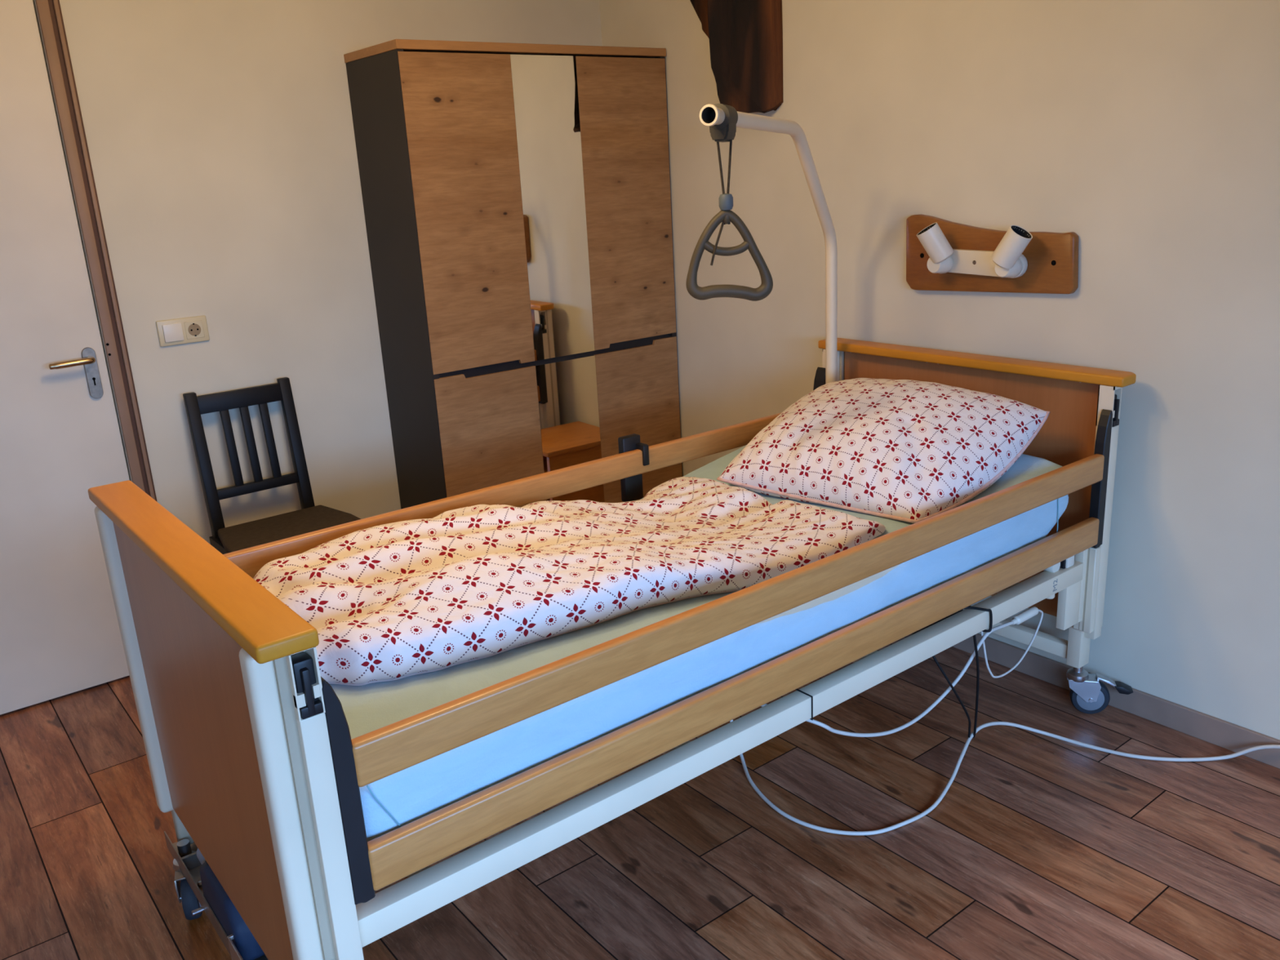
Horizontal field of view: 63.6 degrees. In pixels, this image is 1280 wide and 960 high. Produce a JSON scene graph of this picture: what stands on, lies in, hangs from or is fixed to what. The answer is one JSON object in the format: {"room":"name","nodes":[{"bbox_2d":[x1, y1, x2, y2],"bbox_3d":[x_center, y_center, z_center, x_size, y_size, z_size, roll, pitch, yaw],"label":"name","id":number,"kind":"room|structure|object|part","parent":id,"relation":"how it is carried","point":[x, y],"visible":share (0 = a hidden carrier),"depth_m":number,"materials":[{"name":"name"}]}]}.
{"room":"care facility","nodes":[
{"label":"care facility","id":0,"kind":"room"},
{"bbox_2d":[32,0,602,544],"bbox_3d":[-1.866,-0.444,3.023,4.600,2.320,0.120,-15,21,-36],"label":"wall","id":1,"kind":"structure","parent":0,"point":[220,134],"depth_m":3.35,"materials":[{"name":"paint"}]},
{"bbox_2d":[0,0,157,715],"bbox_3d":[-1.980,-0.314,2.871,1.028,2.170,0.110,-15,21,-36],"label":"door","id":2,"kind":"structure","parent":1,"relation":"in","point":[60,439],"depth_m":3.09,"materials":[{"name":"paint"}]},
{"bbox_3d":[-1.688,-0.348,3.068,0.128,0.021,0.062,-15,21,-36],"label":"lever","id":3,"kind":"part","parent":2,"relation":"part of","materials":[{"name":"metal"}]},
{"bbox_3d":[-1.664,-0.325,3.139,0.037,0.157,0.011,-15,21,-36],"label":"handle plate","id":4,"kind":"part","parent":2,"relation":"part of","materials":[{"name":"metal"}]},
{"bbox_3d":[-1.990,-0.316,2.879,1.023,2.170,0.036,-15,21,-36],"label":"frame","id":5,"kind":"part","parent":2,"relation":"part of","materials":[{"name":"paint"}]},
{"bbox_2d":[155,315,209,346],"bbox_3d":[-1.445,-0.471,3.269,0.151,0.081,0.016,-15,21,-36],"label":"wall switch","id":6,"kind":"object","parent":1,"relation":"attached to","point":[182,331],"visible":1,"depth_m":3.26,"materials":[{"name":"beige plastic"}]},
{"bbox_2d":[0,634,1279,959],"bbox_3d":[-0.377,1.115,1.597,4.600,0.001,4.700,-15,21,-36],"label":"floor","id":7,"kind":"structure","parent":0,"point":[1038,846],"depth_m":2.37,"materials":[{"name":"wood"}]},
{"bbox_2d":[182,377,360,554],"bbox_3d":[-1.143,0.164,3.337,0.434,0.902,0.466,-15,21,-36],"label":"dining chair","id":8,"kind":"object","parent":7,"relation":"on","point":[311,517],"visible":0.59,"depth_m":3.37,"materials":[{"name":"wood"}]},
{"bbox_3d":[-1.388,0.162,3.385,0.036,0.902,0.088,-15,21,-36],"label":"post","id":9,"kind":"part","parent":8,"relation":"part of","materials":[{"name":"black wood"}]},
{"bbox_3d":[-1.308,-0.267,3.377,0.278,0.056,0.027,-15,21,-36],"label":"rail","id":10,"kind":"part","parent":8,"relation":"part of","materials":[{"name":"black wood"}]},
{"bbox_3d":[-1.270,0.020,3.432,0.278,0.031,0.023,-15,21,-36],"label":"rail","id":11,"kind":"part","parent":8,"relation":"part of","materials":[{"name":"black wood"}]},
{"bbox_3d":[-1.117,0.172,3.304,0.434,0.031,0.380,-15,21,-36],"label":"seat","id":12,"kind":"part","parent":8,"relation":"part of","materials":[{"name":"wood"}]},
{"bbox_3d":[-1.152,0.097,3.561,0.036,0.902,0.088,-15,21,-36],"label":"post","id":13,"kind":"part","parent":8,"relation":"part of","materials":[{"name":"black wood"}]},
{"bbox_2d":[343,39,682,509],"bbox_3d":[-0.393,-0.565,3.852,1.062,1.923,0.392,-15,21,-36],"label":"wardrobe","id":14,"kind":"object","parent":7,"relation":"on","point":[517,197],"visible":0.85,"depth_m":3.57,"materials":[{"name":"brown wood"}]},
{"bbox_3d":[-0.799,-0.440,3.557,0.022,1.895,0.385,-15,21,-36],"label":"panel","id":15,"kind":"part","parent":14,"relation":"part of","materials":[{"name":"laminate"}]},
{"bbox_3d":[-0.558,-0.863,3.401,0.398,1.010,0.018,-15,21,-36],"label":"door","id":16,"kind":"part","parent":14,"relation":"part of","materials":[{"name":"brown wood"}]},
{"bbox_3d":[-0.511,0.009,3.662,0.398,0.807,0.018,-15,21,-36],"label":"door","id":17,"kind":"part","parent":14,"relation":"part of","materials":[{"name":"brown wood"}]},
{"bbox_3d":[-0.300,-0.934,3.593,0.257,1.010,0.017,-15,20,-35],"label":"mirror door","id":18,"kind":"part","parent":14,"relation":"part of","materials":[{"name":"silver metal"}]},
{"bbox_3d":[-0.253,-0.055,3.856,0.257,0.791,0.017,-15,20,-35],"label":"mirror door","id":19,"kind":"part","parent":14,"relation":"part of","materials":[{"name":"silver metal"}]},
{"bbox_3d":[-0.043,-1.005,3.783,0.394,1.010,0.018,-15,21,-36],"label":"door","id":20,"kind":"part","parent":14,"relation":"part of","materials":[{"name":"brown wood"}]},
{"bbox_3d":[0.004,-0.134,4.044,0.394,0.807,0.018,-15,21,-36],"label":"door","id":21,"kind":"part","parent":14,"relation":"part of","materials":[{"name":"brown wood"}]},
{"bbox_3d":[0.012,-0.664,4.159,0.022,1.895,0.385,-15,21,-36],"label":"panel","id":22,"kind":"part","parent":14,"relation":"part of","materials":[{"name":"laminate"}]},
{"bbox_2d":[88,337,1136,959],"bbox_3d":[0.121,0.332,2.452,2.266,0.955,1.068,-15,21,-36],"label":"hospital bed","id":23,"kind":"object","parent":7,"relation":"on","point":[255,762],"visible":0.8,"depth_m":1.85,"materials":[{"name":"laminate"}]},
{"bbox_3d":[-0.878,0.873,2.127,0.085,0.010,0.010,-15,21,-36],"label":"axle rod","id":24,"kind":"part","parent":23,"relation":"part of","materials":[{"name":"silver metal"}]},
{"bbox_3d":[-0.791,0.819,2.009,0.062,0.120,0.241,-15,21,-36],"label":"foot motor","id":25,"kind":"part","parent":23,"relation":"part of","materials":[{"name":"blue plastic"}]},
{"bbox_3d":[-0.440,0.544,1.473,0.037,0.689,0.041,-15,21,-36],"label":"corner post","id":26,"kind":"part","parent":23,"relation":"part of","materials":[{"name":"beige metal"}]},
{"bbox_3d":[-0.205,0.004,2.752,2.001,0.069,0.026,-15,21,-36],"label":"rail","id":27,"kind":"part","parent":23,"relation":"part of","materials":[{"name":"brown wood"}]},
{"bbox_2d":[329,445,1068,841],"bbox_3d":[0.067,0.206,2.402,1.905,0.284,0.906,-15,21,-36],"label":"mattress","id":28,"kind":"object","parent":23,"relation":"on","point":[391,802],"visible":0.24,"depth_m":1.83,"materials":[{"name":"blue fabric"}]},
{"bbox_2d":[253,476,885,685],"bbox_3d":[-0.170,0.157,2.235,1.350,0.189,0.777,-15,21,-36],"label":"duvet","id":29,"kind":"object","parent":28,"relation":"on","point":[393,601],"visible":0.89,"depth_m":2.06,"materials":[{"name":"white fabric"}]},
{"bbox_2d":[716,377,1049,523],"bbox_3d":[0.616,-0.119,2.738,0.586,0.254,0.720,-18,22,-40],"label":"pillow","id":30,"kind":"object","parent":28,"relation":"on","point":[909,451],"visible":1,"depth_m":2.56,"materials":[{"name":"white fabric"}]},
{"bbox_3d":[0.380,0.183,2.033,2.001,0.069,0.026,-15,21,-36],"label":"rail","id":31,"kind":"part","parent":23,"relation":"part of","materials":[{"name":"brown wood"}]},
{"bbox_3d":[0.388,0.347,2.082,2.001,0.073,0.026,-15,21,-36],"label":"rail","id":32,"kind":"part","parent":23,"relation":"part of","materials":[{"name":"brown wood"}]},
{"bbox_2d":[699,103,837,383],"bbox_3d":[0.390,-0.330,2.800,0.052,1.275,0.895,6,19,27],"label":"pole","id":33,"kind":"object","parent":23,"relation":"attached to","point":[745,120],"visible":0.81,"depth_m":2.93,"materials":[{"name":"beige metal"}]},
{"bbox_2d":[685,103,773,301],"bbox_3d":[0.201,-0.629,2.369,0.202,0.442,0.066,-1,17,8],"label":"handle","id":34,"kind":"object","parent":33,"relation":"hanging from","point":[725,131],"visible":0.99,"depth_m":2.39,"materials":[{"name":"grey plastic"}]},
{"bbox_2d":[795,688,813,719],"bbox_3d":[0.336,0.459,2.113,0.004,0.055,0.047,-15,21,-36],"label":"cable tie","id":35,"kind":"object","parent":23,"relation":"attached to","point":[811,696],"visible":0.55,"depth_m":2.10,"materials":[{"name":"black plastic"}]},
{"bbox_3d":[0.627,-0.088,3.391,0.037,0.689,0.041,-15,21,-36],"label":"corner post","id":36,"kind":"part","parent":23,"relation":"part of","materials":[{"name":"beige metal"}]},
{"bbox_2d":[761,621,1013,737],"bbox_3d":[0.499,0.497,2.391,1.001,0.233,0.208,-8,17,-16],"label":"power cable","id":37,"kind":"object","parent":23,"relation":"hanging from","point":[954,682],"visible":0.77,"depth_m":2.49,"materials":[{"name":"white plastic"}]},
{"bbox_2d":[1010,606,1038,624],"bbox_3d":[0.981,0.348,2.637,0.106,0.024,0.023,-15,21,-36],"label":"plug","id":38,"kind":"object","parent":37,"relation":"attached to","point":[1032,611],"visible":1,"depth_m":2.63,"materials":[{"name":"white plastic"}]},
{"bbox_3d":[0.798,0.297,2.564,0.361,0.088,0.105,-15,21,-36],"label":"lift motor","id":39,"kind":"part","parent":23,"relation":"part of","materials":[{"name":"plastic"}]},
{"bbox_2d":[932,655,970,737],"bbox_3d":[0.772,0.522,2.543,0.173,0.328,0.050,-12,19,-27],"label":"lead","id":40,"kind":"object","parent":23,"relation":"hanging from","point":[933,656],"visible":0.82,"depth_m":2.51,"materials":[{"name":"black plastic"}]},
{"bbox_2d":[963,606,992,737],"bbox_3d":[0.818,0.490,2.535,0.159,0.417,0.091,-15,21,-36],"label":"cord","id":41,"kind":"object","parent":23,"relation":"hanging from","point":[989,629],"visible":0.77,"depth_m":2.52,"materials":[{"name":"black plastic"}]},
{"bbox_2d":[968,605,1043,678],"bbox_3d":[0.930,0.388,2.638,0.271,0.207,0.055,-15,21,-36],"label":"cable","id":42,"kind":"object","parent":23,"relation":"hanging from","point":[1039,611],"visible":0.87,"depth_m":2.65,"materials":[{"name":"white plastic"}]},
{"bbox_3d":[1.198,0.091,2.690,0.037,0.689,0.041,-15,21,-36],"label":"corner post","id":43,"kind":"part","parent":23,"relation":"part of","materials":[{"name":"beige metal"}]},
{"bbox_3d":[1.280,0.551,2.830,0.056,0.031,0.028,1,17,15],"label":"brake lever","id":44,"kind":"part","parent":23,"relation":"part of","materials":[{"name":"silver metal"}]},
{"bbox_2d":[729,720,1279,835],"bbox_3d":[0.920,0.606,2.532,1.551,0.302,0.406,-3,17,2],"label":"cable","id":45,"kind":"object","parent":7,"relation":"on","point":[759,793],"visible":0.9,"depth_m":2.59,"materials":[{"name":"white plastic"}]},
{"bbox_2d":[599,0,1279,739],"bbox_3d":[1.427,-0.456,2.467,0.120,2.320,4.800,-15,21,-36],"label":"wall","id":46,"kind":"structure","parent":0,"point":[1147,131],"depth_m":2.71,"materials":[{"name":"paint"}]},
{"bbox_2d":[689,0,783,113],"bbox_3d":[0.223,-1.557,3.457,0.178,0.656,0.568,-15,21,-36],"label":"brace","id":47,"kind":"object","parent":46,"relation":"attached to","point":[745,37],"visible":0.98,"depth_m":3.34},
{"bbox_2d":[906,213,1078,293],"bbox_3d":[0.924,-0.617,2.855,0.147,0.219,0.542,-15,21,-36],"label":"wall lamp","id":48,"kind":"object","parent":46,"relation":"attached to","point":[942,255],"visible":1,"depth_m":2.87,"materials":[{"name":"brown wood"}]},
{"bbox_2d":[917,223,935,235],"bbox_3d":[0.826,-0.678,2.912,0.085,0.088,0.059,-1,17,5],"label":"bulb socket","id":49,"kind":"object","parent":48,"relation":"attached to","point":[931,229],"depth_m":2.88,"materials":[{"name":"black plastic"}]},
{"bbox_3d":[0.955,-0.605,2.879,0.020,0.073,0.269,-15,21,-36],"label":"plate","id":50,"kind":"part","parent":48,"relation":"part of","materials":[{"name":"white plastic"}]},
{"bbox_2d":[1011,226,1031,238],"bbox_3d":[0.985,-0.624,2.720,0.061,0.088,0.086,-15,21,-36],"label":"bulb socket","id":51,"kind":"object","parent":48,"relation":"attached to","point":[1017,232],"depth_m":2.72,"materials":[{"name":"black plastic"}]},
{"bbox_2d":[952,633,1279,768],"bbox_3d":[1.341,0.604,2.864,0.012,0.073,4.500,-15,21,-36],"label":"baseboard","id":52,"kind":"structure","parent":46,"relation":"attached to","point":[1233,737],"depth_m":2.79,"materials":[{"name":"paint"}]}
]}

